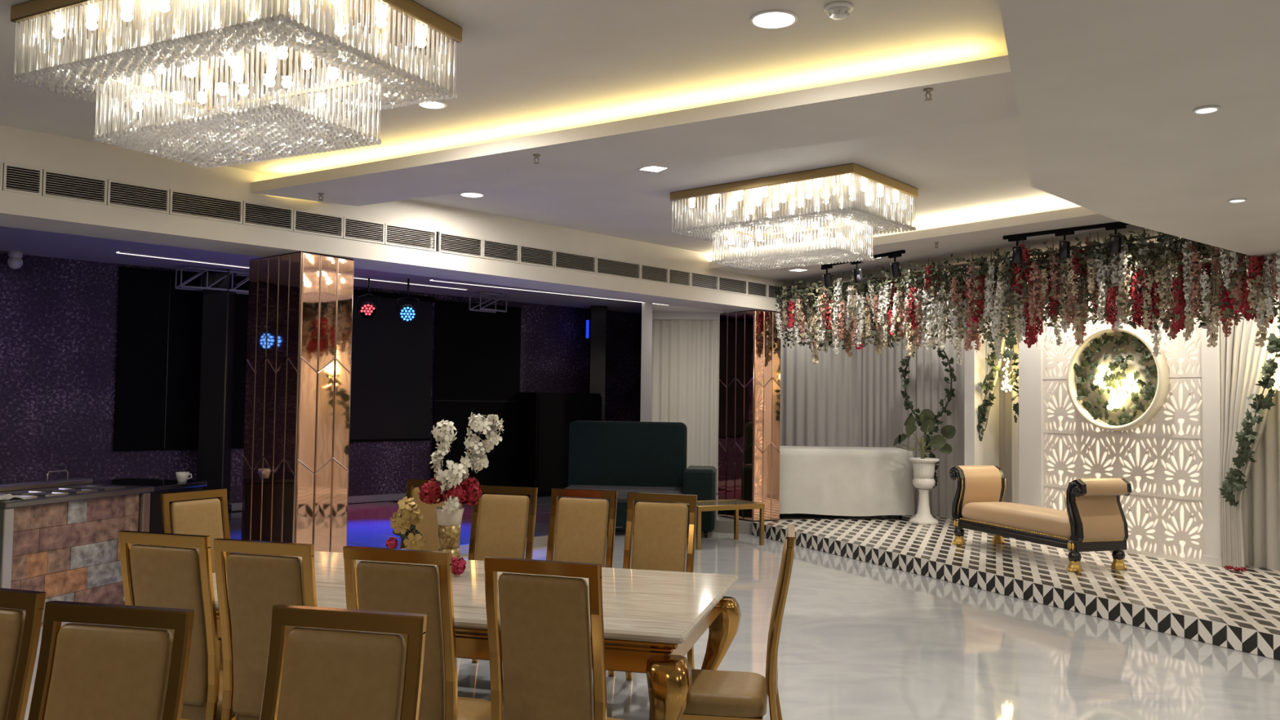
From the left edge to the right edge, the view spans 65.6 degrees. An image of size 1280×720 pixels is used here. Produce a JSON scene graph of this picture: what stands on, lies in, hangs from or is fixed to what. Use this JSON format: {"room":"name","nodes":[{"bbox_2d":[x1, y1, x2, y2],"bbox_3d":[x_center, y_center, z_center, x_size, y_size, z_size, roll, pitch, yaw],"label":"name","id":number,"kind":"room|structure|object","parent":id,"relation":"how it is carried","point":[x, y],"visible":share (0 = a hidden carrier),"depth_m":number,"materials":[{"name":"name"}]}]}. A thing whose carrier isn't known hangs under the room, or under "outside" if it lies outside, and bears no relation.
{"room":"event space","nodes":[
{"label":"event space","id":0,"kind":"room"},
{"bbox_2d":[0,252,641,511],"bbox_3d":[-6.123,0.465,13.515,16.550,3.450,0.151,3,-3,-43],"label":"wall","id":1,"kind":"structure","parent":0,"point":[59,316],"depth_m":12.68,"materials":[{"name":"paper"}]},
{"bbox_2d":[112,266,248,451],"bbox_3d":[-6.069,0.016,13.422,1.830,2.380,0.056,3,-3,-43],"label":"wall panel","id":2,"kind":"object","parent":1,"relation":"attached to","point":[157,380],"visible":0.55,"depth_m":13.16,"materials":[{"name":"black"}]},
{"bbox_2d":[229,493,406,511],"bbox_3d":[-6.105,2.015,13.370,16.500,0.100,0.027,3,-3,-43],"label":"baseboard","id":3,"kind":"structure","parent":1,"relation":"attached to","point":[235,506],"depth_m":15.19,"materials":[{"name":"grey paint"}]},
{"bbox_2d":[349,289,435,442],"bbox_3d":[-3.890,0.109,15.431,1.540,2.303,0.090,3,-3,-43],"label":"projection screen","id":4,"kind":"object","parent":1,"relation":"attached to","point":[390,395],"visible":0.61,"depth_m":15.45,"materials":[{"name":"grey"}]},
{"bbox_2d":[431,299,521,494],"bbox_3d":[-2.693,0.652,16.523,1.680,3.180,0.059,3,-3,-43],"label":"board","id":5,"kind":"object","parent":1,"relation":"attached to","point":[477,354],"visible":0.64,"depth_m":16.52,"materials":[{"name":"black"}]},
{"bbox_2d":[0,226,722,328],"bbox_3d":[-4.234,-1.264,12.646,21.500,0.080,20.832,1,-2,0],"label":"ceiling","id":6,"kind":"structure","parent":0,"point":[28,242],"depth_m":12.61,"materials":[{"name":"white paint"}]},
{"bbox_2d":[7,250,22,269],"bbox_3d":[-7.485,-1.193,11.907,0.160,0.210,0.160,1,-2,0],"label":"dome camera","id":7,"kind":"object","parent":6,"relation":"attached to","point":[15,261],"visible":1,"depth_m":11.85,"materials":[{"name":"white plastic"}]},
{"bbox_2d":[115,251,248,268],"bbox_3d":[-5.572,-1.240,12.537,0.100,0.012,1.928,-1,-3,41],"label":"recessed light","id":8,"kind":"object","parent":6,"relation":"in","point":[118,252],"visible":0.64,"depth_m":12.37,"materials":[{"name":"white plastic"}]},
{"bbox_2d":[174,265,248,294],"bbox_3d":[-5.536,-1.062,13.404,1.300,0.294,0.292,3,-3,-39],"label":"lighting truss","id":9,"kind":"object","parent":6,"relation":"hanging from","point":[200,270],"visible":0.51,"depth_m":13.18,"materials":[{"name":"grey metal"}]},
{"bbox_2d":[357,278,379,319],"bbox_3d":[-3.857,-0.859,14.097,0.289,0.596,0.228,2,-3,-20],"label":"light","id":10,"kind":"object","parent":6,"relation":"hanging from","point":[367,309],"visible":1,"depth_m":14.04,"materials":[{"name":"black"}]},
{"bbox_2d":[396,278,418,322],"bbox_3d":[-3.297,-0.836,14.098,0.291,0.626,0.225,2,-3,-19],"label":"light","id":11,"kind":"object","parent":6,"relation":"hanging from","point":[407,313],"visible":1,"depth_m":14.04,"materials":[{"name":"black"}]},
{"bbox_2d":[469,291,506,313],"bbox_3d":[-2.413,-0.919,15.802,0.292,0.294,0.551,-1,-3,41],"label":"lighting truss","id":12,"kind":"object","parent":6,"relation":"hanging from","point":[492,295],"visible":1,"depth_m":15.77,"materials":[{"name":"grey metal"}]},
{"bbox_2d":[429,279,666,305],"bbox_3d":[-1.227,-1.048,15.722,4.696,0.012,0.101,3,-3,-42],"label":"recessed light","id":13,"kind":"object","parent":6,"relation":"in","point":[433,280],"visible":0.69,"depth_m":15.26,"materials":[{"name":"white"}]},
{"bbox_2d":[651,311,723,493],"bbox_3d":[1.116,0.796,18.709,1.854,3.380,0.350,1,-2,0],"label":"curtain","id":14,"kind":"object","parent":6,"relation":"hanging from","point":[685,360],"visible":0.43,"depth_m":18.72,"materials":[{"name":"grey fabric"}]},
{"bbox_2d":[0,124,806,315],"bbox_3d":[-3.612,-1.251,8.006,0.620,0.620,16.400,-2,-3,44],"label":"ceiling beam","id":15,"kind":"structure","parent":0,"point":[18,146],"depth_m":8.53,"materials":[{"name":"white paint"}]},
{"bbox_2d":[2,162,42,195],"bbox_3d":[-4.301,-1.247,6.905,0.106,0.190,0.234,-2,-3,44],"label":"air vent","id":16,"kind":"object","parent":15,"relation":"attached to","point":[15,178],"visible":0.97,"depth_m":6.90,"materials":[{"name":"grey metal"}]},
{"bbox_2d":[41,168,107,204],"bbox_3d":[-4.072,-1.234,7.143,0.106,0.190,0.414,-2,-3,44],"label":"air vent","id":17,"kind":"object","parent":15,"relation":"attached to","point":[57,184],"visible":0.95,"depth_m":7.14,"materials":[{"name":"grey metal"}]},
{"bbox_2d":[102,179,169,213],"bbox_3d":[-3.774,-1.217,7.453,0.106,0.190,0.434,-2,-3,44],"label":"air vent","id":18,"kind":"object","parent":15,"relation":"attached to","point":[119,193],"visible":0.97,"depth_m":7.45,"materials":[{"name":"grey metal"}]},
{"bbox_2d":[164,189,243,224],"bbox_3d":[-3.425,-1.197,7.816,0.106,0.190,0.564,-2,-3,44],"label":"air vent","id":19,"kind":"object","parent":15,"relation":"attached to","point":[184,203],"visible":0.97,"depth_m":7.81,"materials":[{"name":"grey metal"}]},
{"bbox_2d":[237,200,293,231],"bbox_3d":[-3.078,-1.177,8.177,0.106,0.190,0.424,-2,-3,44],"label":"air vent","id":20,"kind":"object","parent":15,"relation":"attached to","point":[255,214],"visible":0.95,"depth_m":8.18,"materials":[{"name":"grey metal"}]},
{"bbox_2d":[287,208,343,238],"bbox_3d":[-2.770,-1.159,8.497,0.106,0.190,0.454,-2,-3,44],"label":"air vent","id":21,"kind":"object","parent":15,"relation":"attached to","point":[304,221],"visible":0.98,"depth_m":8.49,"materials":[{"name":"grey metal"}]},
{"bbox_2d":[337,216,385,244],"bbox_3d":[-2.469,-1.142,8.810,0.106,0.190,0.404,-2,-3,44],"label":"air vent","id":22,"kind":"object","parent":15,"relation":"attached to","point":[354,228],"visible":0.98,"depth_m":8.81,"materials":[{"name":"grey metal"}]},
{"bbox_2d":[378,222,436,251],"bbox_3d":[-2.137,-1.123,9.156,0.106,0.190,0.544,-2,-3,44],"label":"air vent","id":23,"kind":"object","parent":15,"relation":"attached to","point":[394,234],"visible":0.96,"depth_m":9.15,"materials":[{"name":"grey metal"}]},
{"bbox_2d":[432,231,483,257],"bbox_3d":[-1.749,-1.101,9.560,0.106,0.190,0.504,-2,-3,44],"label":"air vent","id":24,"kind":"object","parent":15,"relation":"attached to","point":[446,242],"visible":0.96,"depth_m":9.55,"materials":[{"name":"grey metal"}]},
{"bbox_2d":[476,238,519,262],"bbox_3d":[-1.413,-1.081,9.909,0.106,0.190,0.454,-2,-3,44],"label":"air vent","id":25,"kind":"object","parent":15,"relation":"attached to","point":[491,249],"visible":0.96,"depth_m":9.91,"materials":[{"name":"grey metal"}]},
{"bbox_2d":[513,244,555,267],"bbox_3d":[-1.091,-1.063,10.244,0.106,0.190,0.464,-2,-3,44],"label":"air vent","id":26,"kind":"object","parent":15,"relation":"attached to","point":[528,255],"visible":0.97,"depth_m":10.25,"materials":[{"name":"grey metal"}]},
{"bbox_2d":[548,249,595,274],"bbox_3d":[-0.721,-1.042,10.629,0.106,0.190,0.594,-2,-3,44],"label":"air vent","id":27,"kind":"object","parent":15,"relation":"attached to","point":[566,260],"visible":0.96,"depth_m":10.62,"materials":[{"name":"grey metal"}]},
{"bbox_2d":[590,256,640,279],"bbox_3d":[-0.270,-1.016,11.098,0.106,0.190,0.694,-2,-3,44],"label":"air vent","id":28,"kind":"object","parent":15,"relation":"attached to","point":[604,266],"visible":0.97,"depth_m":11.10,"materials":[{"name":"grey metal"}]},
{"bbox_2d":[635,263,668,284],"bbox_3d":[0.135,-0.993,11.519,0.106,0.190,0.464,-2,-3,44],"label":"air vent","id":29,"kind":"object","parent":15,"relation":"attached to","point":[653,273],"visible":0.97,"depth_m":11.53,"materials":[{"name":"grey metal"}]},
{"bbox_2d":[662,267,690,287],"bbox_3d":[0.436,-0.976,11.832,0.106,0.190,0.394,-2,-3,44],"label":"air vent","id":30,"kind":"object","parent":15,"relation":"attached to","point":[676,277],"visible":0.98,"depth_m":11.84,"materials":[{"name":"grey metal"}]},
{"bbox_2d":[684,271,718,291],"bbox_3d":[0.755,-0.957,12.164,0.106,0.190,0.514,-2,-3,44],"label":"air vent","id":31,"kind":"object","parent":15,"relation":"attached to","point":[698,280],"visible":0.96,"depth_m":12.17,"materials":[{"name":"grey metal"}]},
{"bbox_2d":[712,275,746,295],"bbox_3d":[1.135,-0.935,12.560,0.106,0.190,0.574,-2,-3,44],"label":"air vent","id":32,"kind":"object","parent":15,"relation":"attached to","point":[730,285],"visible":0.96,"depth_m":12.57,"materials":[{"name":"grey metal"}]},
{"bbox_2d":[741,280,768,297],"bbox_3d":[1.489,-0.915,12.927,0.106,0.190,0.434,-2,-3,44],"label":"air vent","id":33,"kind":"object","parent":15,"relation":"attached to","point":[753,288],"visible":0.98,"depth_m":12.94,"materials":[{"name":"grey metal"}]},
{"bbox_2d":[0,0,1080,257],"bbox_3d":[-1.979,-1.567,8.072,26.000,0.100,30.000,1,-2,0],"label":"ceiling","id":34,"kind":"structure","parent":0,"point":[523,68],"depth_m":5.92,"materials":[{"name":"white paint"}]},
{"bbox_2d":[9,0,462,168],"bbox_3d":[-1.927,-1.348,4.780,1.780,0.615,1.140,0,-3,27],"label":"crystal chandelier","id":35,"kind":"object","parent":34,"relation":"hanging from","point":[219,46],"visible":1,"depth_m":4.55,"materials":[{"name":"clear glass"}]},
{"bbox_2d":[251,55,1018,206],"bbox_3d":[-0.384,-1.465,6.785,6.022,0.190,0.821,-1,-3,32],"label":"trim","id":36,"kind":"structure","parent":34,"relation":"attached to","point":[980,91],"depth_m":6.19,"materials":[{"name":"white paint"}]},
{"bbox_2d":[750,9,797,28],"bbox_3d":[0.637,-1.619,4.728,0.224,0.010,0.224,1,-2,0],"label":"recessed light","id":37,"kind":"object","parent":34,"relation":"in","point":[768,19],"visible":1,"depth_m":4.72,"materials":[{"name":"white"}]},
{"bbox_2d":[670,163,918,271],"bbox_3d":[1.300,-1.147,8.517,1.780,0.615,1.140,-1,-3,40],"label":"crystal chandelier","id":38,"kind":"object","parent":34,"relation":"hanging from","point":[846,188],"visible":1,"depth_m":8.27,"materials":[{"name":"white"}]},
{"bbox_2d":[824,0,853,20],"bbox_3d":[0.914,-1.600,4.572,0.132,0.053,0.132,1,-2,0],"label":"smoke detector","id":39,"kind":"object","parent":34,"relation":"attached to","point":[837,10],"visible":1,"depth_m":4.54,"materials":[{"name":"white plastic"}]},
{"bbox_2d":[640,302,652,422],"bbox_3d":[0.100,0.749,17.934,0.180,3.420,2.300,1,-2,0],"label":"pillar","id":40,"kind":"structure","parent":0,"point":[646,308],"depth_m":16.81,"materials":[{"name":"white"}]},
{"bbox_2d":[24,493,1279,719],"bbox_3d":[-2.028,2.069,7.918,26.000,0.120,30.000,1,-2,0],"label":"floor","id":41,"kind":"structure","parent":0,"point":[860,640],"depth_m":6.72,"materials":[{"name":"tile"}]},
{"bbox_2d":[0,587,45,719],"bbox_3d":[-1.968,1.213,2.586,0.438,1.142,0.548,0,-3,17],"label":"dining chair","id":42,"kind":"object","parent":41,"relation":"on","point":[20,630],"visible":1,"depth_m":2.77,"materials":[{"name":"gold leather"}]},
{"bbox_2d":[0,469,154,626],"bbox_3d":[-4.705,1.429,7.713,1.010,1.072,1.440,0,-3,15],"label":"counter","id":43,"kind":"object","parent":41,"relation":"on","point":[62,542],"depth_m":7.55,"materials":[{"name":"stone"}]},
{"bbox_2d":[0,478,92,492],"bbox_3d":[-4.905,1.005,7.906,0.180,0.040,1.210,0,-3,15],"label":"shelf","id":44,"kind":"object","parent":43,"relation":"attached to","point":[68,482],"depth_m":8.01,"materials":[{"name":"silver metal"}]},
{"bbox_2d":[0,484,154,508],"bbox_3d":[-4.704,1.042,7.714,1.010,0.045,1.410,0,-3,15],"label":"countertop","id":45,"kind":"structure","parent":43,"relation":"on","point":[128,490],"depth_m":7.61,"materials":[{"name":"grey stone"}]},
{"bbox_2d":[27,600,194,719],"bbox_3d":[-1.440,1.211,2.357,0.438,1.142,0.548,0,-2,12],"label":"dining chair","id":46,"kind":"object","parent":41,"relation":"on","point":[87,670],"visible":1,"depth_m":2.58,"materials":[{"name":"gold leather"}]},
{"bbox_2d":[89,478,207,546],"bbox_3d":[-4.380,1.540,8.684,0.850,0.940,0.660,0,-3,15],"label":"table","id":47,"kind":"object","parent":41,"relation":"on","point":[161,486],"depth_m":8.52,"materials":[{"name":"black stone"}]},
{"bbox_2d":[89,478,207,491],"bbox_3d":[-4.374,1.090,8.703,0.850,0.040,0.660,0,-3,15],"label":"countertop","id":48,"kind":"structure","parent":47,"relation":"on","point":[158,484],"depth_m":8.67,"materials":[{"name":"black stone"}]},
{"bbox_2d":[118,530,235,719],"bbox_3d":[-1.860,1.285,4.242,0.438,1.142,0.548,0,-3,17],"label":"dining chair","id":49,"kind":"object","parent":41,"relation":"on","point":[156,575],"visible":0.66,"depth_m":4.01,"materials":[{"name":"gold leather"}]},
{"bbox_2d":[160,488,231,669],"bbox_3d":[-2.401,1.339,5.702,0.548,1.142,0.438,-1,-3,28],"label":"dining chair","id":50,"kind":"object","parent":41,"relation":"on","point":[205,517],"visible":0.27,"depth_m":5.82,"materials":[{"name":"beige leather"}]},
{"bbox_2d":[213,537,317,719],"bbox_3d":[-1.393,1.283,4.058,0.438,1.142,0.548,0,-3,16],"label":"dining chair","id":51,"kind":"object","parent":41,"relation":"on","point":[248,584],"visible":0.52,"depth_m":3.86,"materials":[{"name":"beige leather"}]},
{"bbox_2d":[240,251,354,555],"bbox_3d":[-3.039,0.567,8.802,0.960,2.930,0.559,-1,-3,41],"label":"column","id":52,"kind":"structure","parent":41,"relation":"on","point":[295,482],"depth_m":8.53,"materials":[{"name":"black mirror"}]},
{"bbox_2d":[259,604,426,719],"bbox_3d":[-0.832,1.218,2.344,0.438,1.142,0.548,0,-2,13],"label":"dining chair","id":53,"kind":"object","parent":41,"relation":"on","point":[314,673],"visible":1,"depth_m":2.57,"materials":[{"name":"beige leather"}]},
{"bbox_2d":[342,546,490,719],"bbox_3d":[-0.841,1.284,3.908,0.438,1.142,0.548,0,-3,16],"label":"dining chair","id":54,"kind":"object","parent":41,"relation":"on","point":[381,585],"visible":0.62,"depth_m":3.67,"materials":[{"name":"beige leather"}]},
{"bbox_2d":[228,493,622,553],"bbox_3d":[-5.331,2.037,11.037,5.227,0.120,18.646,-2,-3,44],"label":"platform","id":55,"kind":"object","parent":41,"relation":"on","point":[368,524],"visible":0.12,"depth_m":12.70,"materials":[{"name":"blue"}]},
{"bbox_2d":[196,268,236,514],"bbox_3d":[-5.686,0.428,13.341,0.380,3.280,0.380,1,-2,-6],"label":"pillar","id":56,"kind":"structure","parent":55,"relation":"on","point":[219,307],"depth_m":13.19,"materials":[{"name":"black"}]},
{"bbox_2d":[459,533,555,556],"bbox_3d":[-5.425,1.869,7.148,0.030,0.125,12.900,-2,-3,44],"label":"trim","id":57,"kind":"structure","parent":55,"relation":"attached to","point":[540,540],"depth_m":11.51,"materials":[{"name":"silver metal"}]},
{"bbox_2d":[515,391,601,495],"bbox_3d":[-1.364,1.435,17.319,1.530,1.720,0.565,3,-3,-43],"label":"tall cabinet","id":58,"kind":"object","parent":55,"relation":"on","point":[544,420],"visible":0.53,"depth_m":16.85,"materials":[{"name":"black"}]},
{"bbox_2d":[588,305,607,421],"bbox_3d":[-0.769,0.679,17.737,0.340,3.280,0.340,1,-2,-6],"label":"pillar","id":59,"kind":"structure","parent":55,"relation":"on","point":[597,314],"depth_m":17.62,"materials":[{"name":"black"}]},
{"bbox_2d":[400,479,462,551],"bbox_3d":[-1.501,1.389,6.594,0.438,1.142,0.548,0,-3,19],"label":"dining chair","id":60,"kind":"object","parent":41,"relation":"on","point":[428,511],"visible":0.07,"depth_m":6.80,"materials":[{"name":"gold metal"}]},
{"bbox_2d":[123,551,741,719],"bbox_3d":[-0.955,1.522,5.055,2.739,0.760,1.529,0,-2,14],"label":"dining table","id":61,"kind":"object","parent":41,"relation":"on","point":[652,619],"visible":0.42,"depth_m":4.55,"materials":[{"name":"stone"}]},
{"bbox_2d":[384,496,437,564],"bbox_3d":[-1.242,0.953,5.452,0.304,0.403,0.138,0,-2,11],"label":"flower","id":62,"kind":"object","parent":61,"relation":"on","point":[402,522],"visible":0.85,"depth_m":5.42,"materials":[{"name":"yellow plant"}]},
{"bbox_2d":[451,555,466,574],"bbox_3d":[-0.971,1.098,5.318,0.093,0.107,0.144,1,-2,0],"label":"rose","id":63,"kind":"object","parent":61,"relation":"on","point":[458,566],"visible":0.95,"depth_m":5.26,"materials":[{"name":"red"}]},
{"bbox_2d":[417,413,503,573],"bbox_3d":[-0.979,0.720,5.427,0.458,0.874,0.246,1,-2,0],"label":"flower vase","id":64,"kind":"object","parent":61,"relation":"on","point":[449,516],"visible":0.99,"depth_m":5.41,"materials":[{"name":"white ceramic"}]},
{"bbox_2d":[467,484,537,662],"bbox_3d":[-0.950,1.378,6.168,0.438,1.142,0.548,0,-3,17],"label":"dining chair","id":65,"kind":"object","parent":41,"relation":"on","point":[502,524],"visible":0.33,"depth_m":6.37,"materials":[{"name":"beige leather"}]},
{"bbox_2d":[484,556,624,719],"bbox_3d":[-0.271,1.282,3.685,0.438,1.142,0.548,0,-3,18],"label":"dining chair","id":66,"kind":"object","parent":41,"relation":"on","point":[545,641],"visible":1,"depth_m":3.47,"materials":[{"name":"gold metal"}]},
{"bbox_2d":[546,488,617,676],"bbox_3d":[-0.438,1.378,6.009,0.438,1.142,0.548,0,-3,18],"label":"dining chair","id":67,"kind":"object","parent":41,"relation":"on","point":[580,531],"visible":0.43,"depth_m":6.21,"materials":[{"name":"beige leather"}]},
{"bbox_2d":[560,420,716,537],"bbox_3d":[-0.001,1.533,12.995,1.980,1.435,0.835,1,-2,6],"label":"sofa","id":68,"kind":"object","parent":41,"relation":"on","point":[624,457],"visible":0.58,"depth_m":13.20,"materials":[{"name":"fabric"}]},
{"bbox_2d":[560,484,683,502],"bbox_3d":[-0.208,1.741,12.904,1.570,0.165,0.630,1,-2,6],"label":"seat cushion","id":69,"kind":"object","parent":68,"relation":"on","point":[622,490],"depth_m":12.71,"materials":[{"name":"green fabric"}]},
{"bbox_2d":[622,492,697,680],"bbox_3d":[0.049,1.376,5.800,0.438,1.142,0.548,0,-3,18],"label":"dining chair","id":70,"kind":"object","parent":41,"relation":"on","point":[659,539],"visible":0.34,"depth_m":6.00,"materials":[{"name":"beige leather"}]},
{"bbox_2d":[671,498,764,550],"bbox_3d":[0.944,1.971,11.988,0.950,0.500,0.590,2,-3,-29],"label":"side table","id":71,"kind":"object","parent":41,"relation":"on","point":[735,504],"visible":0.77,"depth_m":11.94,"materials":[{"name":"gold metal"}]},
{"bbox_2d":[680,524,795,719],"bbox_3d":[0.408,1.322,4.402,0.548,1.142,0.438,0,-2,9],"label":"dining chair","id":72,"kind":"object","parent":41,"relation":"on","point":[715,695],"visible":0.87,"depth_m":4.21,"materials":[{"name":"gold metal"}]},
{"bbox_2d":[711,497,1279,660],"bbox_3d":[4.362,2.117,10.477,3.755,0.170,13.690,2,-3,-27],"label":"stage platform","id":73,"kind":"object","parent":41,"relation":"on","point":[1217,606],"visible":0.73,"depth_m":9.19,"materials":[{"name":"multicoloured tile"}]},
{"bbox_2d":[717,310,781,520],"bbox_3d":[1.471,0.737,13.411,0.443,2.760,0.802,2,-3,-33],"label":"column","id":74,"kind":"structure","parent":73,"relation":"on","point":[750,347],"depth_m":13.15,"materials":[{"name":"black mirror"}]},
{"bbox_2d":[779,513,902,519],"bbox_3d":[2.708,1.683,13.703,1.860,0.926,0.840,1,-2,1],"label":"buffet table","id":75,"kind":"object","parent":73,"relation":"on","point":[780,514],"visible":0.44,"depth_m":13.34,"materials":[{"name":"black"}]},
{"bbox_2d":[779,445,915,515],"bbox_3d":[2.708,1.655,13.704,1.956,0.886,0.932,1,-2,1],"label":"tablecloth","id":76,"kind":"object","parent":75,"relation":"on","point":[835,481],"visible":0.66,"depth_m":13.27,"materials":[{"name":"white fabric"}]},
{"bbox_2d":[893,408,955,524],"bbox_3d":[3.695,1.385,12.995,0.780,1.489,0.392,1,-2,0],"label":"pedestal urn","id":77,"kind":"object","parent":73,"relation":"on","point":[923,468],"visible":1,"depth_m":12.93,"materials":[{"name":"white paint"}]},
{"bbox_2d":[908,457,939,479],"bbox_3d":[3.712,1.417,12.994,0.392,0.265,0.392,1,-2,0],"label":"pot","id":78,"kind":"object","parent":77,"relation":"on","point":[923,468],"depth_m":12.88,"materials":[{"name":"white ceramic"}]},
{"bbox_2d":[912,478,935,488],"bbox_3d":[3.709,1.612,12.986,0.288,0.135,0.288,1,-2,0],"label":"bowl","id":79,"kind":"object","parent":77,"relation":"on","point":[922,483],"depth_m":12.88,"materials":[{"name":"white ceramic"}]},
{"bbox_2d":[964,318,999,466],"bbox_3d":[4.323,0.534,12.579,0.462,3.170,0.184,2,-3,-30],"label":"pillar","id":80,"kind":"structure","parent":73,"relation":"on","point":[985,451],"depth_m":12.48,"materials":[{"name":"white"}]},
{"bbox_2d":[983,314,1008,428],"bbox_3d":[4.393,0.548,12.417,0.093,3.110,0.491,2,-3,-31],"label":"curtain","id":81,"kind":"object","parent":80,"relation":"hanging from","point":[998,363],"visible":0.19,"depth_m":12.45,"materials":[{"name":"white fabric"}]},
{"bbox_2d":[977,330,1003,440],"bbox_3d":[4.289,0.316,12.349,0.236,1.896,0.579,2,-3,-30],"label":"ivy garland","id":82,"kind":"object","parent":81,"relation":"attached to","point":[985,386],"visible":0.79,"depth_m":12.34,"materials":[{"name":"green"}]},
{"bbox_2d":[1018,275,1047,507],"bbox_3d":[4.947,0.512,11.860,0.902,3.170,0.334,2,-3,-30],"label":"pillar","id":83,"kind":"structure","parent":73,"relation":"on","point":[1030,360],"depth_m":11.62,"materials":[{"name":"white paint"}]},
{"bbox_2d":[949,465,1131,572],"bbox_3d":[4.049,1.584,10.245,0.657,0.868,2.047,2,-3,-18],"label":"chaise longue","id":84,"kind":"object","parent":73,"relation":"on","point":[1094,519],"visible":1,"depth_m":9.62,"materials":[{"name":"beige"}]},
{"bbox_2d":[961,502,1071,539],"bbox_3d":[4.049,1.628,10.243,0.552,0.211,1.746,2,-3,-18],"label":"seat cushion","id":85,"kind":"object","parent":84,"relation":"on","point":[1036,522],"depth_m":10.11,"materials":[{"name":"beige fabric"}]},
{"bbox_2d":[1042,260,1204,563],"bbox_3d":[5.185,0.488,10.739,0.112,3.130,1.890,2,-3,-30],"label":"lattice panel","id":86,"kind":"object","parent":73,"relation":"on","point":[1162,459],"visible":0.59,"depth_m":10.39,"materials":[{"name":"white"}]},
{"bbox_2d":[1066,326,1170,431],"bbox_3d":[5.109,0.198,10.665,0.173,1.120,1.122,2,-3,-31],"label":"niche","id":87,"kind":"object","parent":86,"relation":"attached to","point":[1116,382],"visible":1,"depth_m":10.66,"materials":[{"name":"beige"}]},
{"bbox_2d":[1200,245,1224,567],"bbox_3d":[5.860,0.443,9.941,0.542,3.170,0.194,2,-3,-30],"label":"pillar","id":88,"kind":"structure","parent":73,"relation":"on","point":[1211,356],"depth_m":9.79,"materials":[{"name":"white"}]},
{"bbox_2d":[1219,265,1279,567],"bbox_3d":[5.902,0.440,9.390,0.073,3.110,0.835,2,-3,-30],"label":"curtain","id":89,"kind":"object","parent":88,"relation":"hanging from","point":[1242,362],"visible":0.56,"depth_m":9.60,"materials":[{"name":"grey fabric"}]},
{"bbox_2d":[1218,312,1279,506],"bbox_3d":[5.795,0.365,9.251,0.235,2.054,0.815,2,-3,-28],"label":"ivy garland","id":90,"kind":"object","parent":89,"relation":"attached to","point":[1232,483],"visible":1,"depth_m":9.33,"materials":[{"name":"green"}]},
{"bbox_2d":[861,288,950,447],"bbox_3d":[6.420,0.498,10.361,0.150,3.450,11.900,2,-3,-30],"label":"wall","id":91,"kind":"structure","parent":0,"point":[949,288],"depth_m":15.38,"materials":[{"name":"white paint"}]},
{"bbox_2d":[998,0,1279,258],"bbox_3d":[4.168,-1.361,2.962,13.100,0.620,15.800,1,-2,0],"label":"ceiling","id":92,"kind":"structure","parent":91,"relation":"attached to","point":[1107,92],"depth_m":4.08,"materials":[{"name":"white paint"}]},
{"bbox_2d":[710,206,1195,298],"bbox_3d":[5.541,-1.195,11.314,9.950,0.190,9.500,1,-2,0],"label":"ceiling","id":93,"kind":"structure","parent":0,"point":[981,237],"depth_m":10.06,"materials":[{"name":"white paint"}]},
{"bbox_2d":[723,304,861,447],"bbox_3d":[2.330,0.644,15.339,2.115,3.130,0.089,0,-2,11],"label":"curtain","id":94,"kind":"object","parent":93,"relation":"hanging from","point":[820,403],"visible":0.2,"depth_m":15.26,"materials":[{"name":"grey fabric"}]},
{"bbox_2d":[821,249,905,287],"bbox_3d":[2.498,-1.007,11.143,0.135,0.280,1.344,2,-3,-29],"label":"track light","id":95,"kind":"object","parent":93,"relation":"attached to","point":[895,266],"visible":0.95,"depth_m":11.16,"materials":[{"name":"black metal"}]},
{"bbox_2d":[897,333,956,426],"bbox_3d":[3.958,-0.043,13.757,0.192,1.947,1.016,2,-3,-30],"label":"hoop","id":96,"kind":"object","parent":93,"relation":"hanging from","point":[949,394],"visible":0.7,"depth_m":13.55,"materials":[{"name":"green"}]},
{"bbox_2d":[922,417,939,488],"bbox_3d":[3.973,1.224,13.570,0.267,1.033,0.157,-1,-3,43],"label":"ivy garland","id":97,"kind":"object","parent":96,"relation":"hanging from","point":[935,430],"visible":0.48,"depth_m":13.56,"materials":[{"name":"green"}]},
{"bbox_2d":[862,290,1012,518],"bbox_3d":[4.118,0.607,13.891,0.078,3.130,2.920,2,-3,-30],"label":"curtain","id":98,"kind":"object","parent":93,"relation":"hanging from","point":[885,414],"visible":0.37,"depth_m":14.02,"materials":[{"name":"grey fabric"}]},
{"bbox_2d":[1011,315,1018,503],"bbox_3d":[4.772,0.544,12.203,0.037,3.130,0.500,2,-3,-31],"label":"curtain","id":99,"kind":"object","parent":93,"relation":"hanging from","point":[1015,425],"visible":0.1,"depth_m":12.35,"materials":[{"name":"grey fabric"}]},
{"bbox_2d":[773,227,1279,364],"bbox_3d":[3.809,-0.589,10.633,1.108,1.304,6.904,2,-3,-30],"label":"flowers","id":100,"kind":"object","parent":93,"relation":"hanging from","point":[980,292],"visible":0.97,"depth_m":9.76,"materials":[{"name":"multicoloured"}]},
{"bbox_2d":[1002,221,1129,263],"bbox_3d":[3.954,-1.073,9.132,0.114,0.280,1.293,3,-3,-42],"label":"track light","id":101,"kind":"object","parent":93,"relation":"attached to","point":[1115,241],"visible":0.98,"depth_m":9.13,"materials":[{"name":"black metal"}]},
{"bbox_2d":[1242,386,1279,570],"bbox_3d":[6.530,0.429,8.924,0.069,3.130,2.500,2,-3,-30],"label":"curtain","id":102,"kind":"object","parent":93,"relation":"hanging from","point":[1261,497],"visible":0.27,"depth_m":9.64,"materials":[{"name":"grey fabric"}]},
{"bbox_3d":[4.640,0.533,11.980,0.136,3.110,0.223,1,-2,0],"label":"curtain","id":103,"kind":"object","parent":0,"visible":0},
{"bbox_2d":[1002,316,1018,422],"bbox_3d":[4.511,0.174,11.956,0.230,1.424,0.367,3,-3,-38],"label":"ivy garland","id":104,"kind":"object","parent":103,"relation":"attached to","point":[1010,342],"visible":0.61,"depth_m":11.99,"materials":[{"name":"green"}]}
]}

